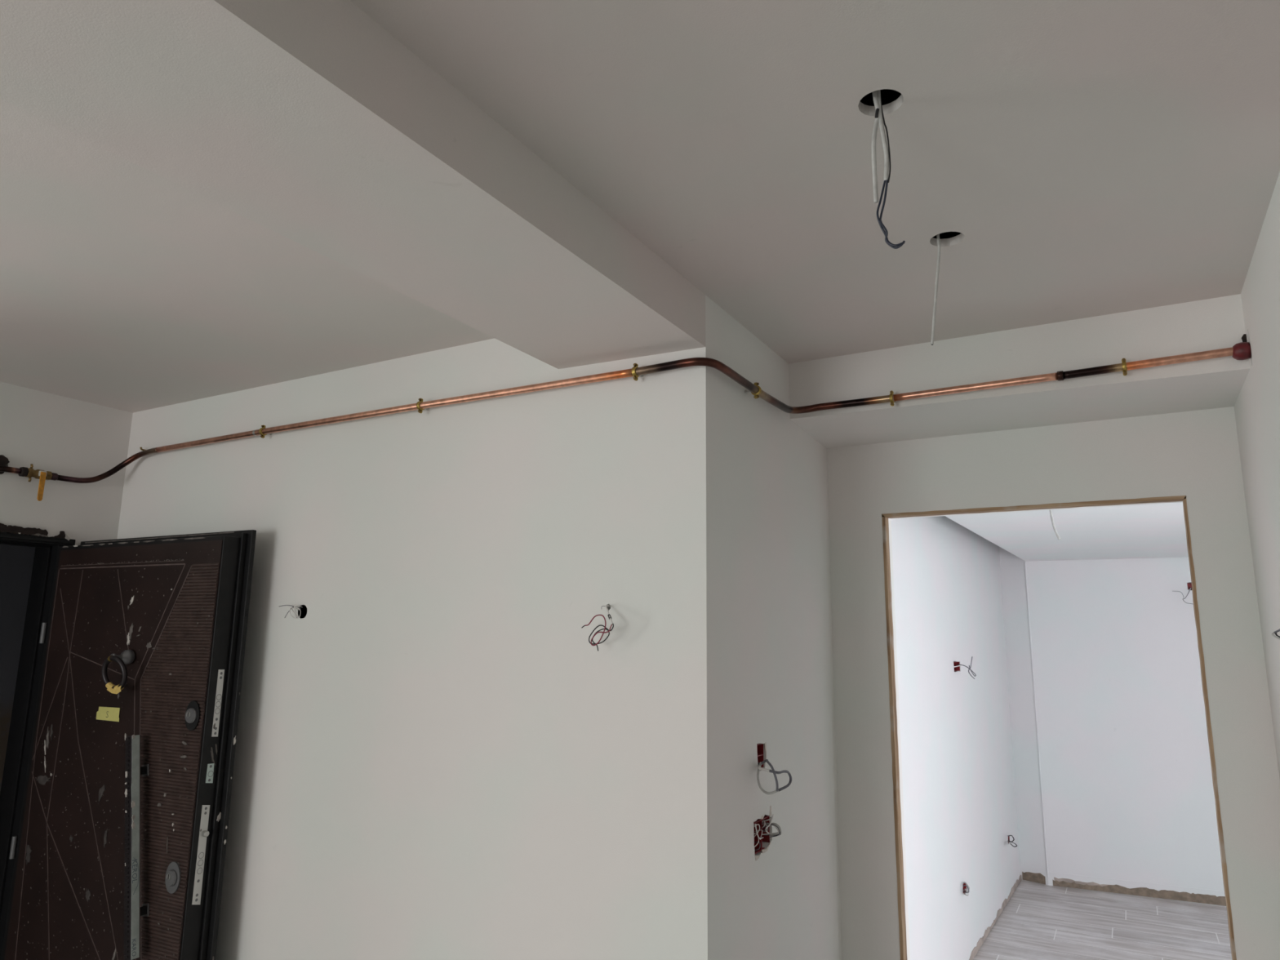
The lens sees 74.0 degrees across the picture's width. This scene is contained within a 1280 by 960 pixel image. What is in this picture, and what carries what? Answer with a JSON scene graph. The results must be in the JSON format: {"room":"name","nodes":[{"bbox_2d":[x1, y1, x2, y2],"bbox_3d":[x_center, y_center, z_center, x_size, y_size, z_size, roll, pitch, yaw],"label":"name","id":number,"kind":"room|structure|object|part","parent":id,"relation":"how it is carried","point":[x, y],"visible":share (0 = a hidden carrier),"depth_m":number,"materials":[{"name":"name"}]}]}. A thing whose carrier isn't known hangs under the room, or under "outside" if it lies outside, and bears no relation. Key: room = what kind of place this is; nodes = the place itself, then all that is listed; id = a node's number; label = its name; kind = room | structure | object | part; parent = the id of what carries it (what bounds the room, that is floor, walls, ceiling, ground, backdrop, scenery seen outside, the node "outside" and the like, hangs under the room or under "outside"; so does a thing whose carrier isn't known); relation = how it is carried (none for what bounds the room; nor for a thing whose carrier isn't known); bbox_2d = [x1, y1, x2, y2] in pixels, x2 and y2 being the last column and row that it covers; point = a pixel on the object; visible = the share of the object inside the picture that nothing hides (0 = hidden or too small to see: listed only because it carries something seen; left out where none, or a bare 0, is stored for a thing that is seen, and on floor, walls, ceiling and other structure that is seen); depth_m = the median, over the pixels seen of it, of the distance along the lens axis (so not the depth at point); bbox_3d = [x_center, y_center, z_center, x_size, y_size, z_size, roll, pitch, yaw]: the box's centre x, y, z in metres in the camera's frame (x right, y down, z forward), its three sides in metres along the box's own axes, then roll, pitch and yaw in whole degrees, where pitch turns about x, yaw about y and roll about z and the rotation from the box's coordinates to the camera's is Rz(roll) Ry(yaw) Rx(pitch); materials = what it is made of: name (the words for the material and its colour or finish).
{"room":"unfinished apartment hallway","nodes":[
{"label":"unfinished apartment hallway","id":0,"kind":"room"},
{"bbox_2d":[0,544,35,792],"bbox_3d":[-2.591,1.020,3.579,1.350,2.700,2.690,-5,-12,29],"label":"wall","id":1,"kind":"structure","parent":0,"point":[16,562],"depth_m":4.02,"materials":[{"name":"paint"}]},
{"bbox_2d":[0,382,133,545],"bbox_3d":[-2.373,0.814,2.523,0.150,2.720,1.350,-5,-12,29],"label":"wall","id":2,"kind":"structure","parent":0,"point":[60,435],"depth_m":3.05,"materials":[{"name":"paint"}]},
{"bbox_2d":[0,454,9,474],"bbox_3d":[-2.180,-0.053,2.872,0.029,0.065,0.070,-5,-12,29],"label":"plug","id":3,"kind":"object","parent":2,"relation":"in","point":[4,460],"visible":0.92,"depth_m":2.88,"materials":[{"name":"black plastic"}]},
{"bbox_2d":[0,523,75,959],"bbox_3d":[-2.359,1.131,2.486,0.167,2.084,0.997,-5,-12,29],"label":"trim","id":4,"kind":"structure","parent":2,"relation":"attached to","point":[25,697],"depth_m":2.94,"materials":[{"name":"black metal"}]},
{"bbox_2d":[0,529,256,959],"bbox_3d":[-1.670,1.179,2.628,0.919,2.037,0.169,-5,-12,26],"label":"door","id":5,"kind":"structure","parent":2,"relation":"in","point":[122,842],"depth_m":2.64,"materials":[{"name":"black metal"}]},
{"bbox_2d":[96,706,119,721],"bbox_3d":[-1.700,0.748,2.715,0.120,0.043,0.001,-5,-12,26],"label":"paper note","id":6,"kind":"object","parent":5,"relation":"attached to","point":[107,713],"visible":1,"depth_m":2.71,"materials":[{"name":"yellow paper"}]},
{"bbox_3d":[-1.437,1.190,2.494,0.308,1.882,0.004,-5,-12,26],"label":"ribbed panel","id":7,"kind":"part","parent":5,"relation":"part of","materials":[{"name":"brown metal"}]},
{"bbox_3d":[-1.277,1.089,2.470,0.001,0.277,0.026,-5,-12,27],"label":"lock plate","id":8,"kind":"part","parent":5,"relation":"part of","materials":[{"name":"silver metal"}]},
{"bbox_3d":[-1.273,0.869,2.514,0.001,0.057,0.023,-5,-12,26],"label":"lock plate","id":9,"kind":"part","parent":5,"relation":"part of","materials":[{"name":"silver metal"}]},
{"bbox_3d":[-1.269,0.671,2.554,0.001,0.197,0.021,-5,-12,27],"label":"lock plate","id":10,"kind":"part","parent":5,"relation":"part of","materials":[{"name":"silver metal"}]},
{"bbox_2d":[116,337,658,959],"bbox_3d":[-0.993,0.844,2.601,2.450,2.720,0.150,-5,-12,29],"label":"wall","id":11,"kind":"structure","parent":0,"point":[438,759],"depth_m":2.33,"materials":[{"name":"paint"}]},
{"bbox_2d":[258,424,271,438],"bbox_3d":[-1.248,-0.160,2.829,0.011,0.045,0.044,-5,-12,29],"label":"clamp","id":12,"kind":"object","parent":11,"relation":"attached to","point":[263,426],"visible":0.87,"depth_m":2.81,"materials":[{"name":"gold metal"}]},
{"bbox_2d":[297,604,306,617],"bbox_3d":[-1.035,0.410,2.643,0.041,0.041,0.036,-5,-12,29],"label":"wall box","id":13,"kind":"object","parent":11,"relation":"attached to","point":[304,610],"visible":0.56,"depth_m":2.63,"materials":[{"name":"grey plastic"}]},
{"bbox_2d":[279,604,302,618],"bbox_3d":[-1.064,0.407,2.623,0.099,0.044,0.041,5,-12,-22],"label":"wire tangle","id":14,"kind":"object","parent":13,"relation":"attached to","point":[293,606],"visible":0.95,"depth_m":2.62,"materials":[{"name":"white plastic"}]},
{"bbox_2d":[416,398,429,413],"bbox_3d":[-0.637,-0.216,2.488,0.011,0.045,0.044,-5,-12,29],"label":"clamp","id":15,"kind":"object","parent":11,"relation":"attached to","point":[420,400],"visible":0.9,"depth_m":2.47,"materials":[{"name":"gold metal"}]},
{"bbox_2d":[581,604,613,651],"bbox_3d":[-0.082,0.360,2.071,0.088,0.111,0.091,-5,-12,29],"label":"coil","id":16,"kind":"object","parent":11,"relation":"hanging from","point":[606,606],"visible":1,"depth_m":2.03,"materials":[{"name":"white"}]},
{"bbox_3d":[-0.073,0.328,2.069,0.024,0.048,0.097,0,-11,4],"label":"cord","id":17,"kind":"part","parent":16,"relation":"part of","materials":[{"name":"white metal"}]},
{"bbox_2d":[631,363,643,381],"bbox_3d":[-0.007,-0.270,2.136,0.011,0.045,0.044,-5,-12,29],"label":"clamp","id":18,"kind":"object","parent":11,"relation":"attached to","point":[635,365],"visible":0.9,"depth_m":2.12,"materials":[{"name":"gold metal"}]},
{"bbox_2d":[0,0,1279,413],"bbox_3d":[-2.254,-0.978,0.240,8.800,0.279,7.869,-5,-12,29],"label":"ceiling","id":19,"kind":"structure","parent":0,"point":[1068,160],"depth_m":1.59,"materials":[{"name":"paint"}]},
{"bbox_2d":[0,0,705,368],"bbox_3d":[-1.651,-0.928,-0.624,0.437,0.145,6.600,-5,-12,29],"label":"ceiling beam","id":20,"kind":"structure","parent":19,"relation":"attached to","point":[308,122],"depth_m":1.30,"materials":[{"name":"paint"}]},
{"bbox_2d":[871,90,880,203],"bbox_3d":[0.373,-0.584,1.345,0.016,0.306,0.018,0,-11,2],"label":"cable","id":21,"kind":"object","parent":19,"relation":"hanging from","point":[876,103],"visible":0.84,"depth_m":1.33,"materials":[{"name":"white plastic"}]},
{"bbox_2d":[875,89,905,248],"bbox_3d":[0.387,-0.544,1.332,0.041,0.390,0.014,-5,-12,29],"label":"cable","id":22,"kind":"object","parent":19,"relation":"hanging from","point":[886,149],"visible":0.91,"depth_m":1.32,"materials":[{"name":"grey plastic"}]},
{"bbox_2d":[930,234,940,345],"bbox_3d":[0.625,-0.464,1.806,0.032,0.367,0.006,-5,-12,29],"label":"cable","id":23,"kind":"object","parent":19,"relation":"hanging from","point":[937,235],"visible":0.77,"depth_m":1.79,"materials":[{"name":"white plastic"}]},
{"bbox_2d":[654,294,842,959],"bbox_3d":[0.361,0.818,2.376,0.130,2.720,1.089,-5,-12,29],"label":"wall","id":24,"kind":"structure","parent":0,"point":[744,636],"depth_m":2.12,"materials":[{"name":"paint"}]},
{"bbox_2d":[745,382,761,398],"bbox_3d":[0.303,-0.238,2.270,0.044,0.045,0.011,-5,-12,29],"label":"clamp","id":25,"kind":"object","parent":24,"relation":"attached to","point":[757,395],"visible":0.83,"depth_m":2.26,"materials":[{"name":"gold metal"}]},
{"bbox_2d":[756,743,764,767],"bbox_3d":[0.292,0.709,2.184,0.037,0.060,0.045,-5,-12,29],"label":"wall box","id":26,"kind":"object","parent":24,"relation":"attached to","point":[759,746],"visible":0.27,"depth_m":2.20,"materials":[{"name":"red plastic"}]},
{"bbox_2d":[753,815,769,853],"bbox_3d":[0.291,0.897,2.151,0.037,0.074,0.108,-5,-12,29],"label":"wall box","id":27,"kind":"object","parent":24,"relation":"attached to","point":[766,838],"visible":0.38,"depth_m":2.15,"materials":[{"name":"red plastic"}]},
{"bbox_2d":[753,814,781,850],"bbox_3d":[0.309,0.881,2.113,0.078,0.079,0.133,-5,-12,29],"label":"wire tangle","id":28,"kind":"object","parent":27,"relation":"attached to","point":[767,824],"visible":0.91,"depth_m":2.13,"materials":[{"name":"white"}]},
{"bbox_2d":[756,759,791,794],"bbox_3d":[0.306,0.731,2.105,0.115,0.082,0.120,-5,-12,29],"label":"cable loop","id":29,"kind":"object","parent":24,"relation":"attached to","point":[772,771],"visible":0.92,"depth_m":2.07,"materials":[{"name":"grey plastic"}]},
{"bbox_2d":[890,515,1021,959],"bbox_3d":[1.694,1.296,4.785,0.101,2.700,4.499,-6,-12,31],"label":"wall","id":30,"kind":"structure","parent":0,"point":[960,812],"depth_m":4.76,"materials":[{"name":"paint"}]},
{"bbox_2d":[953,662,959,671],"bbox_3d":[1.864,1.105,5.037,0.027,0.052,0.176,-6,-12,31],"label":"wall box","id":31,"kind":"object","parent":30,"relation":"attached to","point":[956,668],"visible":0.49,"depth_m":5.04,"materials":[{"name":"red plastic"}]},
{"bbox_2d":[956,656,976,679],"bbox_3d":[1.915,1.093,4.945,0.092,0.130,0.290,-1,-11,9],"label":"wire tangle","id":32,"kind":"object","parent":30,"relation":"attached to","point":[969,668],"visible":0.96,"depth_m":4.87,"materials":[{"name":"grey plastic"}]},
{"bbox_2d":[968,875,1022,959],"bbox_3d":[2.025,2.692,5.001,0.004,0.041,3.116,-6,-12,31],"label":"baseboard","id":33,"kind":"structure","parent":30,"relation":"attached to","point":[975,949],"depth_m":5.28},
{"bbox_2d":[788,293,1249,448],"bbox_3d":[1.048,-0.357,2.492,1.147,0.352,0.366,-5,-12,29],"label":"wall","id":34,"kind":"structure","parent":0,"point":[1214,323],"depth_m":2.33,"materials":[{"name":"paint"}]},
{"bbox_2d":[0,346,1233,501],"bbox_3d":[-0.373,-0.125,2.456,3.739,0.257,0.575,-2,-11,15],"label":"copper pipe","id":35,"kind":"object","parent":34,"relation":"attached to","point":[42,475],"visible":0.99,"depth_m":2.34,"materials":[{"name":"orange metal"}]},
{"bbox_3d":[-2.059,0.022,2.922,0.004,0.102,0.017,-5,-12,29],"label":"lever","id":36,"kind":"part","parent":35,"relation":"part of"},
{"bbox_2d":[888,390,896,406],"bbox_3d":[0.719,-0.230,2.416,0.011,0.045,0.044,-5,-12,29],"label":"clamp","id":37,"kind":"object","parent":35,"relation":"attached to","point":[891,393],"visible":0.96,"depth_m":2.40,"materials":[{"name":"gold metal"}]},
{"bbox_2d":[1121,358,1127,375],"bbox_3d":[1.220,-0.282,2.138,0.011,0.045,0.044,-5,-12,29],"label":"clamp","id":38,"kind":"object","parent":35,"relation":"attached to","point":[1123,360],"visible":0.99,"depth_m":2.12,"materials":[{"name":"gold metal"}]},
{"bbox_2d":[999,546,1048,884],"bbox_3d":[2.923,1.653,6.602,0.333,2.700,0.200,-8,-14,40],"label":"wall pier","id":39,"kind":"object","parent":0,"point":[1020,674],"visible":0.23,"depth_m":6.46,"materials":[{"name":"paint"}]},
{"bbox_2d":[1022,871,1045,884],"bbox_3d":[2.898,2.922,6.251,0.004,0.071,0.166,10,-14,-41],"label":"baseboard","id":40,"kind":"object","parent":39,"relation":"attached to","point":[1028,876],"visible":1,"depth_m":6.25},
{"bbox_2d":[826,406,1279,959],"bbox_3d":[1.154,0.847,2.481,1.147,2.720,0.120,-5,-12,29],"label":"wall","id":41,"kind":"structure","parent":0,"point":[1195,455],"depth_m":2.54,"materials":[{"name":"paint"}]},
{"bbox_2d":[881,495,1236,959],"bbox_3d":[1.151,1.128,2.383,0.839,2.132,0.047,-5,-12,29],"label":"door frame","id":42,"kind":"structure","parent":41,"relation":"in","point":[892,693],"depth_m":2.55,"materials":[{"name":"brown wood"}]},
{"bbox_2d":[945,502,1188,561],"bbox_3d":[3.339,0.134,4.116,3.400,0.066,4.584,-5,-12,29],"label":"ceiling","id":43,"kind":"structure","parent":0,"point":[1151,531],"depth_m":4.84,"materials":[{"name":"paint"}]},
{"bbox_2d":[1049,509,1060,539],"bbox_3d":[1.675,0.127,3.458,0.052,0.236,0.010,-5,-12,29],"label":"cable","id":44,"kind":"object","parent":43,"relation":"hanging from","point":[1051,511],"visible":0.52,"depth_m":3.44,"materials":[{"name":"white plastic"}]},
{"bbox_2d":[977,886,1228,959],"bbox_3d":[3.296,2.553,3.789,3.850,0.099,5.031,-5,-12,29],"label":"floor","id":45,"kind":"structure","parent":0,"point":[1018,886],"depth_m":5.28,"materials":[{"name":"grey wood"}]},
{"bbox_2d":[973,880,1231,959],"bbox_3d":[3.177,2.474,3.640,3.580,0.004,4.389,-5,-12,29],"label":"floor tiles","id":46,"kind":"structure","parent":45,"relation":"on","point":[1000,948],"depth_m":5.25,"materials":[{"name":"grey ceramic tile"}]},
{"bbox_2d":[1025,556,1225,906],"bbox_3d":[4.496,1.523,5.816,3.259,2.700,0.150,-4,-12,24],"label":"wall","id":47,"kind":"structure","parent":0,"point":[1128,794],"depth_m":6.15,"materials":[{"name":"paint"}]},
{"bbox_2d":[1024,563,1048,876],"bbox_3d":[2.982,1.766,6.392,0.012,2.280,0.012,-5,-12,29],"label":"trim","id":48,"kind":"structure","parent":47,"relation":"attached to","point":[1025,571],"depth_m":6.38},
{"bbox_2d":[1048,871,1224,893],"bbox_3d":[4.287,2.761,5.588,2.900,0.008,0.003,-4,-12,24],"label":"trim","id":49,"kind":"structure","parent":47,"relation":"attached to","point":[1048,872],"depth_m":5.95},
{"bbox_2d":[1052,876,1226,906],"bbox_3d":[4.299,2.816,5.571,2.870,0.060,0.004,-4,-12,24],"label":"baseboard","id":50,"kind":"structure","parent":47,"relation":"attached to","point":[1142,891],"depth_m":5.92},
{"bbox_2d":[1186,582,1191,590],"bbox_3d":[3.987,0.770,6.134,0.055,0.048,0.027,-4,-12,24],"label":"wall box","id":51,"kind":"object","parent":47,"relation":"attached to","point":[1189,584],"visible":0.51,"depth_m":6.15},
{"bbox_2d":[1174,587,1191,604],"bbox_3d":[3.905,0.825,6.077,0.179,0.130,0.058,4,-11,-18],"label":"wire tangle","id":52,"kind":"object","parent":51,"relation":"hanging from","point":[1190,588],"visible":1,"depth_m":6.08,"materials":[{"name":"white"}]},
{"bbox_2d":[1234,172,1279,780],"bbox_3d":[1.364,0.679,1.580,0.120,2.720,1.269,-5,-12,29],"label":"wall","id":53,"kind":"structure","parent":0,"point":[1257,404],"depth_m":1.95,"materials":[{"name":"paint"}]},
{"bbox_2d":[1231,342,1251,359],"bbox_3d":[1.426,-0.305,2.014,0.034,0.042,0.042,-5,-12,29],"label":"cap","id":54,"kind":"object","parent":53,"relation":"attached to","point":[1242,351],"depth_m":2.00,"materials":[{"name":"red plastic"}]},
{"bbox_2d":[1241,333,1247,342],"bbox_3d":[1.447,-0.333,2.040,0.020,0.034,0.006,-5,-12,29],"label":"plug","id":55,"kind":"object","parent":53,"relation":"in","point":[1244,337],"visible":0.43,"depth_m":2.04,"materials":[{"name":"black plastic"}]},
{"bbox_2d":[1271,628,1279,639],"bbox_3d":[1.310,0.310,1.689,0.030,0.042,0.154,1,-11,-4],"label":"cable loop","id":56,"kind":"object","parent":53,"relation":"attached to","point":[1277,637],"visible":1,"depth_m":1.75,"materials":[{"name":"grey plastic"}]},
{"bbox_3d":[1.787,2.263,4.713,0.030,0.052,0.097,-5,-12,29],"label":"wall box","id":57,"kind":"object","parent":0,"visible":0},
{"bbox_2d":[963,881,969,895],"bbox_3d":[1.777,2.233,4.637,0.017,0.081,0.196,-1,-11,8],"label":"wire tangle","id":58,"kind":"object","parent":57,"relation":"attached to","point":[967,886],"visible":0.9,"depth_m":4.60,"materials":[{"name":"white"}]},
{"bbox_3d":[2.601,2.551,6.024,0.029,0.044,0.077,-5,-12,29],"label":"wall box","id":59,"kind":"object","parent":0,"visible":0},
{"bbox_2d":[1008,835,1017,847],"bbox_3d":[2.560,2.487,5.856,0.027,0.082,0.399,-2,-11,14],"label":"wire tangle","id":60,"kind":"object","parent":59,"relation":"attached to","point":[1009,841],"visible":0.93,"depth_m":5.80,"materials":[{"name":"black"}]}
]}

